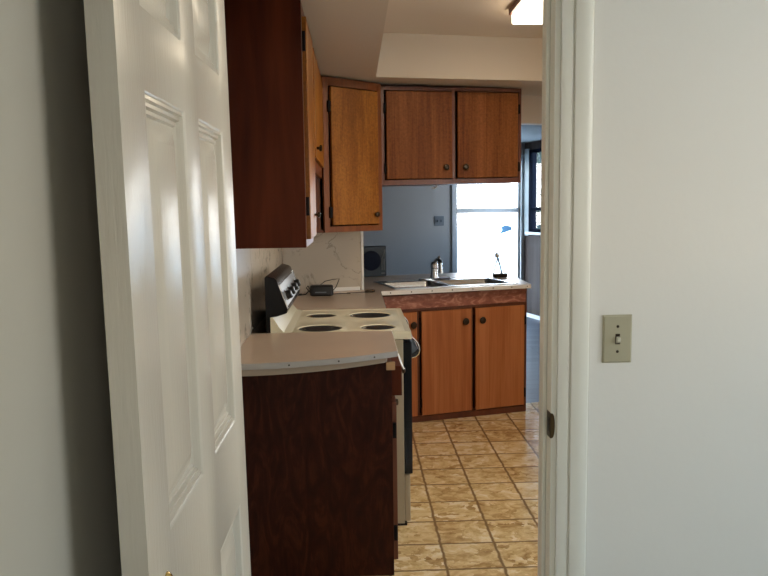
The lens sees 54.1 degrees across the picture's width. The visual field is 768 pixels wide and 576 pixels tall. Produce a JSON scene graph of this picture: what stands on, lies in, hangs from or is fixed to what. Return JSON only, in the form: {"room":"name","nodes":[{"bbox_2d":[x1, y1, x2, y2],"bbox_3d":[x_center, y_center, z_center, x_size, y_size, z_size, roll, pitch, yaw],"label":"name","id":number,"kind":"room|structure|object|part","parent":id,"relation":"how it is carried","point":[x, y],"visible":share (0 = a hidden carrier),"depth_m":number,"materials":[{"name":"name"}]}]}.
{"room":"hallway","nodes":[
{"label":"hallway","id":0,"kind":"room"},
{"bbox_2d":[0,0,121,575],"bbox_3d":[-0.412,0.293,-0.468,0.100,2.460,4.440,-1,6,-2],"label":"wall","id":1,"kind":"structure","parent":0,"point":[59,513],"depth_m":0.95,"materials":[{"name":"beige paint"}]},
{"bbox_2d":[240,316,265,346],"bbox_3d":[-0.650,-0.126,3.358,0.100,2.475,3.050,-1,6,-2],"label":"wall","id":2,"kind":"structure","parent":0,"point":[261,328],"depth_m":3.74,"materials":[{"name":"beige paint"}]},
{"bbox_2d":[236,248,282,345],"bbox_3d":[-0.614,-0.237,3.729,0.004,0.786,2.212,-1,6,-2],"label":"backsplash","id":3,"kind":"structure","parent":2,"relation":"attached to","point":[253,265],"depth_m":3.41,"materials":[{"name":"stone"}]},
{"bbox_2d":[224,0,320,248],"bbox_3d":[-0.430,-0.627,3.028,0.328,0.906,0.505,-1,6,-2],"label":"upper cabinet","id":4,"kind":"object","parent":2,"relation":"attached to","point":[269,42],"visible":0.95,"depth_m":2.78,"materials":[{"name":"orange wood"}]},
{"bbox_3d":[-0.318,-0.629,3.041,0.019,0.906,0.488,-1,6,-2],"label":"frame","id":5,"kind":"part","parent":4,"relation":"part of","materials":[{"name":"brown wood"}]},
{"bbox_3d":[-0.303,-0.621,3.046,0.020,0.827,0.426,-1,6,-2],"label":"door","id":6,"kind":"part","parent":4,"relation":"part of","materials":[{"name":"orange wood"}]},
{"bbox_2d":[312,47,323,178],"bbox_3d":[-0.461,-0.863,3.787,0.324,0.582,1.045,-1,6,-2],"label":"upper cabinet","id":7,"kind":"object","parent":2,"relation":"attached to","point":[317,81],"visible":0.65,"depth_m":3.67,"materials":[{"name":"orange wood"}]},
{"bbox_3d":[-0.351,-0.877,3.789,0.019,0.557,1.045,-1,6,-2],"label":"frame","id":8,"kind":"part","parent":7,"relation":"part of","materials":[{"name":"brown wood"}]},
{"bbox_2d":[315,76,382,232],"bbox_3d":[-0.365,-0.795,4.596,0.698,0.894,0.511,-3,6,-17],"label":"upper cabinet","id":9,"kind":"object","parent":2,"relation":"attached to","point":[349,190],"visible":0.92,"depth_m":4.47,"materials":[{"name":"orange wood"}]},
{"bbox_3d":[-0.260,-0.794,4.580,0.395,0.854,0.010,-6,8,-41],"label":"panel","id":10,"kind":"part","parent":9,"relation":"part of","materials":[{"name":"orange wood"}]},
{"bbox_3d":[-0.174,-0.780,4.495,0.359,0.798,0.020,-6,8,-41],"label":"door","id":11,"kind":"part","parent":9,"relation":"part of","materials":[{"name":"orange wood"}]},
{"bbox_2d":[301,0,541,95],"bbox_3d":[0.619,-1.286,3.594,2.535,0.254,3.666,-1,6,-2],"label":"soffit","id":12,"kind":"structure","parent":2,"relation":"attached to","point":[349,41],"depth_m":4.45,"materials":[{"name":"beige paint"}]},
{"bbox_2d":[363,143,524,275],"bbox_3d":[-1.577,-0.627,8.912,7.315,2.300,0.100,-3,6,-17],"label":"wall","id":13,"kind":"structure","parent":0,"point":[411,239],"depth_m":9.45,"materials":[{"name":"grey paint"}]},
{"bbox_2d":[434,216,443,225],"bbox_3d":[0.699,-0.850,9.523,0.132,0.124,0.014,-3,6,-17],"label":"wall switch","id":14,"kind":"object","parent":13,"relation":"attached to","point":[438,220],"visible":1,"depth_m":9.52,"materials":[{"name":"grey plastic"}]},
{"bbox_2d":[452,155,523,280],"bbox_3d":[1.356,-0.660,9.741,1.018,2.110,0.018,-3,6,-17],"label":"trim","id":15,"kind":"structure","parent":13,"relation":"attached to","point":[522,156],"depth_m":9.77,"materials":[{"name":"grey"}]},
{"bbox_2d":[456,183,519,278],"bbox_3d":[1.347,-0.650,9.785,0.915,2.040,0.030,-3,6,-17],"label":"door","id":16,"kind":"structure","parent":13,"relation":"in","point":[459,210],"depth_m":9.81,"materials":[{"name":"grey"}]},
{"bbox_2d":[500,225,511,233],"bbox_3d":[1.595,-0.768,9.843,0.175,0.115,0.007,-3,6,-17],"label":"sticker","id":17,"kind":"object","parent":16,"relation":"attached to","point":[505,228],"visible":1,"depth_m":9.84,"materials":[{"name":"blue"}]},
{"bbox_2d":[383,317,539,575],"bbox_3d":[-0.965,0.887,5.911,7.998,0.080,8.032,-1,6,-2],"label":"floor","id":18,"kind":"structure","parent":0,"point":[474,480],"depth_m":3.84,"materials":[{"name":"tile"}]},
{"bbox_2d":[242,357,404,575],"bbox_3d":[-0.241,0.698,3.162,0.669,0.869,0.468,-1,6,-2],"label":"base cabinet","id":19,"kind":"object","parent":18,"relation":"on","point":[321,446],"visible":0.81,"depth_m":2.95,"materials":[{"name":"brown wood"}]},
{"bbox_2d":[240,330,403,375],"bbox_3d":[-0.251,0.266,3.014,0.648,0.072,0.672,-1,6,-2],"label":"countertop","id":20,"kind":"structure","parent":19,"relation":"on","point":[262,354],"depth_m":2.89,"materials":[{"name":"beige laminate"}]},
{"bbox_3d":[0.036,0.748,3.193,0.018,0.645,0.418,-1,6,-2],"label":"door","id":21,"kind":"part","parent":19,"relation":"part of","materials":[{"name":"brown wood"}]},
{"bbox_3d":[0.042,0.341,3.149,0.040,0.118,0.420,-1,6,-2],"label":"drawer","id":22,"kind":"part","parent":19,"relation":"part of","materials":[{"name":"brown wood"}]},
{"bbox_2d":[264,263,419,525],"bbox_3d":[-0.190,0.481,3.770,0.691,1.166,0.767,-1,6,-2],"label":"electric stove","id":23,"kind":"object","parent":18,"relation":"on","point":[282,288],"visible":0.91,"depth_m":3.45,"materials":[{"name":"beige metal"}]},
{"bbox_3d":[-0.434,0.029,3.442,0.035,0.044,0.042,-1,6,-2],"label":"knob","id":24,"kind":"part","parent":23,"relation":"part of","materials":[{"name":"black plastic"}]},
{"bbox_3d":[-0.463,-0.003,3.707,0.035,0.094,0.727,-1,6,-2],"label":"control panel","id":25,"kind":"part","parent":23,"relation":"part of","materials":[{"name":"grey metal"}]},
{"bbox_3d":[-0.441,0.012,3.603,0.035,0.044,0.042,-1,6,-2],"label":"knob","id":26,"kind":"part","parent":23,"relation":"part of","materials":[{"name":"black plastic"}]},
{"bbox_3d":[-0.448,-0.008,3.784,0.035,0.044,0.042,-1,6,-2],"label":"knob","id":27,"kind":"part","parent":23,"relation":"part of","materials":[{"name":"black plastic"}]},
{"bbox_2d":[299,326,340,331],"bbox_3d":[-0.298,0.199,3.494,0.195,0.018,0.193,-1,6,2],"label":"burner","id":28,"kind":"object","parent":23,"relation":"on","point":[301,328],"depth_m":3.48,"materials":[{"name":"black metal"}]},
{"bbox_2d":[307,314,334,317],"bbox_3d":[-0.326,0.155,3.903,0.146,0.018,0.144,-1,6,2],"label":"burner","id":29,"kind":"object","parent":23,"relation":"on","point":[308,315],"depth_m":3.89,"materials":[{"name":"black metal"}]},
{"bbox_2d":[270,304,411,338],"bbox_3d":[-0.205,0.139,3.733,0.628,0.109,0.767,-1,6,-2],"label":"cooktop","id":30,"kind":"object","parent":23,"relation":"in","point":[295,320],"depth_m":3.66,"materials":[{"name":"beige metal"}]},
{"bbox_2d":[350,313,389,317],"bbox_3d":[-0.074,0.151,3.902,0.207,0.018,0.205,-1,6,2],"label":"burner","id":31,"kind":"object","parent":23,"relation":"on","point":[352,315],"depth_m":3.90,"materials":[{"name":"black metal"}]},
{"bbox_2d":[361,325,393,329],"bbox_3d":[-0.029,0.194,3.506,0.154,0.018,0.152,-1,6,2],"label":"burner","id":32,"kind":"object","parent":23,"relation":"on","point":[363,327],"depth_m":3.51,"materials":[{"name":"black metal"}]},
{"bbox_3d":[0.094,0.506,3.784,0.037,0.613,0.759,-1,6,-2],"label":"oven door","id":33,"kind":"part","parent":23,"relation":"part of","materials":[{"name":"black glass"}]},
{"bbox_3d":[0.094,0.925,3.829,0.026,0.220,0.755,-1,6,-2],"label":"drawer","id":34,"kind":"part","parent":23,"relation":"part of","materials":[{"name":"beige metal"}]},
{"bbox_3d":[0.129,0.257,3.754,0.034,0.037,0.696,-1,6,-2],"label":"handle","id":35,"kind":"part","parent":23,"relation":"part of","materials":[{"name":"black plastic"}]},
{"bbox_2d":[382,283,526,422],"bbox_3d":[0.396,0.433,5.432,1.111,0.889,0.640,-3,6,-17],"label":"base cabinet","id":36,"kind":"object","parent":18,"relation":"on","point":[471,361],"visible":0.78,"depth_m":5.19,"materials":[{"name":"orange wood"}]},
{"bbox_3d":[0.099,0.524,5.053,0.262,0.718,0.020,-3,6,-17],"label":"door","id":37,"kind":"part","parent":36,"relation":"part of","materials":[{"name":"brown wood"}]},
{"bbox_2d":[293,271,530,309],"bbox_3d":[0.194,-0.001,5.223,1.714,0.027,2.175,-1,6,-2],"label":"countertop","id":38,"kind":"structure","parent":36,"relation":"on","point":[371,300],"depth_m":4.97,"materials":[{"name":"beige laminate"}]},
{"bbox_2d":[298,279,350,295],"bbox_3d":[-0.398,-0.003,4.738,0.374,0.097,0.119,-1,6,-2],"label":"power adapter","id":39,"kind":"object","parent":38,"relation":"on","point":[325,289],"visible":0.93,"depth_m":4.68,"materials":[{"name":"black plastic"}]},
{"bbox_2d":[333,286,359,290],"bbox_3d":[-0.287,0.008,4.970,0.265,0.024,0.012,-3,6,-17],"label":"trim","id":40,"kind":"structure","parent":38,"relation":"on","point":[337,288],"depth_m":4.97,"materials":[{"name":"white"}]},
{"bbox_2d":[347,289,374,292],"bbox_3d":[-0.147,0.023,4.833,0.191,0.019,0.019,-3,7,-22],"label":"screwdriver","id":41,"kind":"object","parent":38,"relation":"on","point":[371,290],"visible":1,"depth_m":4.84,"materials":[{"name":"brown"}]},
{"bbox_2d":[363,246,385,276],"bbox_3d":[-0.096,-0.213,5.976,0.218,0.239,0.100,-3,6,-17],"label":"loudspeaker","id":42,"kind":"object","parent":38,"relation":"on","point":[374,256],"visible":0.89,"depth_m":5.94,"materials":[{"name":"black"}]},
{"bbox_2d":[419,256,450,280],"bbox_3d":[0.393,-0.146,5.534,0.250,0.180,0.180,-3,6,-17],"label":"faucet","id":43,"kind":"object","parent":38,"relation":"on","point":[437,263],"visible":1,"depth_m":5.56,"materials":[{"name":"silver metal"}]},
{"bbox_3d":[0.378,-0.069,5.597,0.250,0.014,0.056,-3,6,-17],"label":"deck plate","id":44,"kind":"part","parent":43,"relation":"part of","materials":[{"name":"silver metal"}]},
{"bbox_3d":[0.396,-0.166,5.520,0.034,0.105,0.156,-3,6,-17],"label":"spout","id":45,"kind":"part","parent":43,"relation":"part of","materials":[{"name":"silver metal"}]},
{"bbox_2d":[374,277,517,307],"bbox_3d":[0.430,0.045,5.405,0.905,0.172,0.525,-3,6,-17],"label":"sink","id":46,"kind":"object","parent":38,"relation":"in","point":[453,282],"visible":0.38,"depth_m":5.51,"materials":[{"name":"silver metal"}]},
{"bbox_3d":[0.215,0.058,5.306,0.375,0.172,0.400,-3,6,-17],"label":"bowl","id":47,"kind":"part","parent":46,"relation":"part of","materials":[{"name":"silver metal"}]},
{"bbox_3d":[0.638,0.039,5.434,0.430,0.172,0.400,-3,6,-17],"label":"bowl","id":48,"kind":"part","parent":46,"relation":"part of","materials":[{"name":"silver metal"}]},
{"bbox_2d":[493,252,502,272],"bbox_3d":[0.878,-0.182,5.793,0.092,0.185,0.037,-3,6,-17],"label":"dish brush","id":49,"kind":"object","parent":38,"relation":"on","point":[497,255],"visible":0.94,"depth_m":5.78,"materials":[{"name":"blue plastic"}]},
{"bbox_2d":[493,273,506,277],"bbox_3d":[0.887,-0.097,5.750,0.110,0.031,0.055,-3,6,-17],"label":"sponge","id":50,"kind":"object","parent":38,"relation":"on","point":[495,275],"visible":1,"depth_m":5.73,"materials":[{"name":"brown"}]},
{"bbox_3d":[0.200,0.250,5.031,0.048,0.048,0.026,-3,6,-17],"label":"knob","id":51,"kind":"part","parent":36,"relation":"part of","materials":[{"name":"brown"}]},
{"bbox_3d":[0.429,0.505,5.151,0.364,0.719,0.020,-3,6,-17],"label":"door","id":52,"kind":"part","parent":36,"relation":"part of","materials":[{"name":"brown wood"}]},
{"bbox_3d":[0.448,0.529,5.274,1.071,0.670,0.010,-3,6,-17],"label":"panel","id":53,"kind":"part","parent":36,"relation":"part of","materials":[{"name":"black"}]},
{"bbox_3d":[0.469,0.079,5.120,1.097,0.103,0.006,-3,6,-17],"label":"rail","id":54,"kind":"part","parent":36,"relation":"part of","materials":[{"name":"brown wood"}]},
{"bbox_3d":[0.560,0.229,5.138,0.048,0.048,0.026,-3,6,-17],"label":"knob","id":55,"kind":"part","parent":36,"relation":"part of","materials":[{"name":"brown"}]},
{"bbox_3d":[0.680,0.222,5.174,0.048,0.048,0.026,-3,6,-17],"label":"knob","id":56,"kind":"part","parent":36,"relation":"part of","materials":[{"name":"brown"}]},
{"bbox_3d":[0.810,0.483,5.265,0.372,0.719,0.020,-3,6,-17],"label":"door","id":57,"kind":"part","parent":36,"relation":"part of","materials":[{"name":"brown wood"}]},
{"bbox_2d":[383,0,542,37],"bbox_3d":[0.560,-1.463,3.690,2.650,0.080,3.900,-1,6,-2],"label":"ceiling","id":58,"kind":"structure","parent":0,"point":[490,18],"depth_m":4.09,"materials":[{"name":"beige paint"}]},
{"bbox_2d":[509,0,542,23],"bbox_3d":[0.846,-1.353,3.349,0.352,0.074,1.173,-1,6,-2],"label":"ceiling light","id":59,"kind":"object","parent":58,"relation":"attached to","point":[522,11],"visible":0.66,"depth_m":3.74,"materials":[{"name":"beige"}]},
{"bbox_3d":[0.679,-1.371,3.332,0.018,0.030,1.156,-1,6,-2],"label":"rail","id":60,"kind":"part","parent":59,"relation":"part of","materials":[{"name":"white"}]},
{"bbox_2d":[521,95,541,124],"bbox_3d":[1.412,-1.396,5.404,3.310,0.445,0.100,-3,6,-17],"label":"wall header","id":61,"kind":"structure","parent":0,"point":[531,106],"depth_m":5.25,"materials":[{"name":"beige paint"}]},
{"bbox_2d":[381,86,520,188],"bbox_3d":[0.398,-0.967,4.903,0.960,0.642,0.346,-3,6,-17],"label":"upper cabinet","id":62,"kind":"object","parent":61,"relation":"attached to","point":[430,136],"visible":0.99,"depth_m":4.76,"materials":[{"name":"brown wood"}]},
{"bbox_3d":[0.222,-0.956,4.707,0.435,0.545,0.020,-3,6,-17],"label":"door","id":63,"kind":"part","parent":62,"relation":"part of","materials":[{"name":"brown wood"}]},
{"bbox_3d":[0.668,-0.984,4.840,0.422,0.545,0.020,-3,6,-17],"label":"door","id":64,"kind":"part","parent":62,"relation":"part of","materials":[{"name":"brown wood"}]},
{"bbox_2d":[521,125,541,142],"bbox_3d":[-1.008,-1.570,6.870,7.315,0.080,4.130,-3,6,-17],"label":"ceiling","id":65,"kind":"structure","parent":0,"point":[529,133],"depth_m":8.45,"materials":[{"name":"grey paint"}]},
{"bbox_2d":[524,140,541,315],"bbox_3d":[2.474,-0.581,7.982,0.100,2.300,4.030,-3,6,-17],"label":"wall","id":66,"kind":"structure","parent":0,"point":[532,243],"depth_m":9.70,"materials":[{"name":"grey paint"}]},
{"bbox_2d":[524,148,529,235],"bbox_3d":[2.030,-1.178,9.169,0.015,1.115,1.345,-3,6,-17],"label":"trim","id":67,"kind":"structure","parent":66,"relation":"attached to","point":[526,151],"depth_m":9.74,"materials":[{"name":"grey"}]},
{"bbox_2d":[525,148,540,234],"bbox_3d":[2.041,-1.177,9.159,0.100,1.075,1.180,-3,6,-17],"label":"window","id":68,"kind":"structure","parent":66,"relation":"in","point":[532,153],"depth_m":9.62,"materials":[{"name":"black metal"}]},
{"bbox_3d":[2.029,-0.657,9.210,0.060,0.030,1.180,-3,6,-17],"label":"sill","id":69,"kind":"part","parent":68,"relation":"part of","materials":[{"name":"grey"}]},
{"bbox_2d":[527,313,539,319],"bbox_3d":[2.435,0.540,8.087,0.012,0.050,4.030,-3,6,-17],"label":"baseboard","id":70,"kind":"structure","parent":66,"relation":"attached to","point":[533,316],"depth_m":9.72,"materials":[{"name":"white wood"}]},
{"bbox_2d":[586,0,767,575],"bbox_3d":[1.031,0.002,1.848,3.400,2.500,0.110,-1,6,-2],"label":"wall","id":71,"kind":"structure","parent":0,"point":[677,479],"depth_m":1.78,"materials":[{"name":"white paint"}]},
{"bbox_2d":[84,0,250,575],"bbox_3d":[-0.340,0.301,1.378,0.062,2.020,0.780,-1,6,-1],"label":"door","id":72,"kind":"structure","parent":71,"relation":"in","point":[157,69],"depth_m":1.16,"materials":[{"name":"beige paint"}]},
{"bbox_2d":[538,0,560,575],"bbox_3d":[0.012,0.237,1.832,0.797,2.064,0.116,-1,6,-2],"label":"trim","id":73,"kind":"structure","parent":71,"relation":"attached to","point":[551,37],"depth_m":1.79,"materials":[{"name":"white paint"}]},
{"bbox_3d":[0.403,0.328,1.816,0.011,0.062,0.034,-1,6,-2],"label":"strike plate","id":74,"kind":"part","parent":73,"relation":"part of","materials":[{"name":"gold metal"}]},
{"bbox_2d":[555,0,594,575],"bbox_3d":[0.014,0.206,1.765,0.949,2.140,0.019,-1,6,-2],"label":"trim","id":75,"kind":"structure","parent":71,"relation":"attached to","point":[577,16],"depth_m":1.75,"materials":[{"name":"white paint"}]},
{"bbox_2d":[602,314,631,362],"bbox_3d":[0.553,0.121,1.777,0.070,0.115,0.019,-1,6,-2],"label":"light switch","id":76,"kind":"object","parent":71,"relation":"attached to","point":[616,329],"visible":1,"depth_m":1.78,"materials":[{"name":"beige plastic"}]},
{"bbox_3d":[-0.464,-0.301,4.946,0.644,2.475,0.258,-1,6,-2],"label":"wall","id":77,"kind":"structure","parent":0,"visible":0},
{"bbox_2d":[283,231,361,292],"bbox_3d":[-0.400,-0.218,4.920,0.524,0.486,0.004,-3,6,-17],"label":"backsplash","id":78,"kind":"structure","parent":77,"relation":"attached to","point":[331,255],"depth_m":4.93,"materials":[{"name":"stone"}]},
{"bbox_2d":[361,231,363,289],"bbox_3d":[-0.161,-0.333,5.031,0.016,0.686,0.112,-3,6,-17],"label":"trim","id":79,"kind":"structure","parent":77,"relation":"attached to","point":[362,249],"depth_m":5.00,"materials":[{"name":"white plastic"}]},
{"label":"outside","id":80,"kind":"structure","parent":0,"visible":0},
{"bbox_2d":[457,226,516,276],"bbox_3d":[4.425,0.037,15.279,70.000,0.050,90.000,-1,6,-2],"label":"ground","id":81,"kind":"structure","parent":80,"point":[477,247],"depth_m":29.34,"materials":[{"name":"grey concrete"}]},
{"bbox_2d":[536,152,540,228],"bbox_3d":[2.794,-1.450,12.814,1.283,3.484,4.510,1,6,16],"label":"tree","id":82,"kind":"object","parent":81,"relation":"on","point":[538,214],"visible":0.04,"depth_m":11.16,"materials":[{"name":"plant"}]}
]}

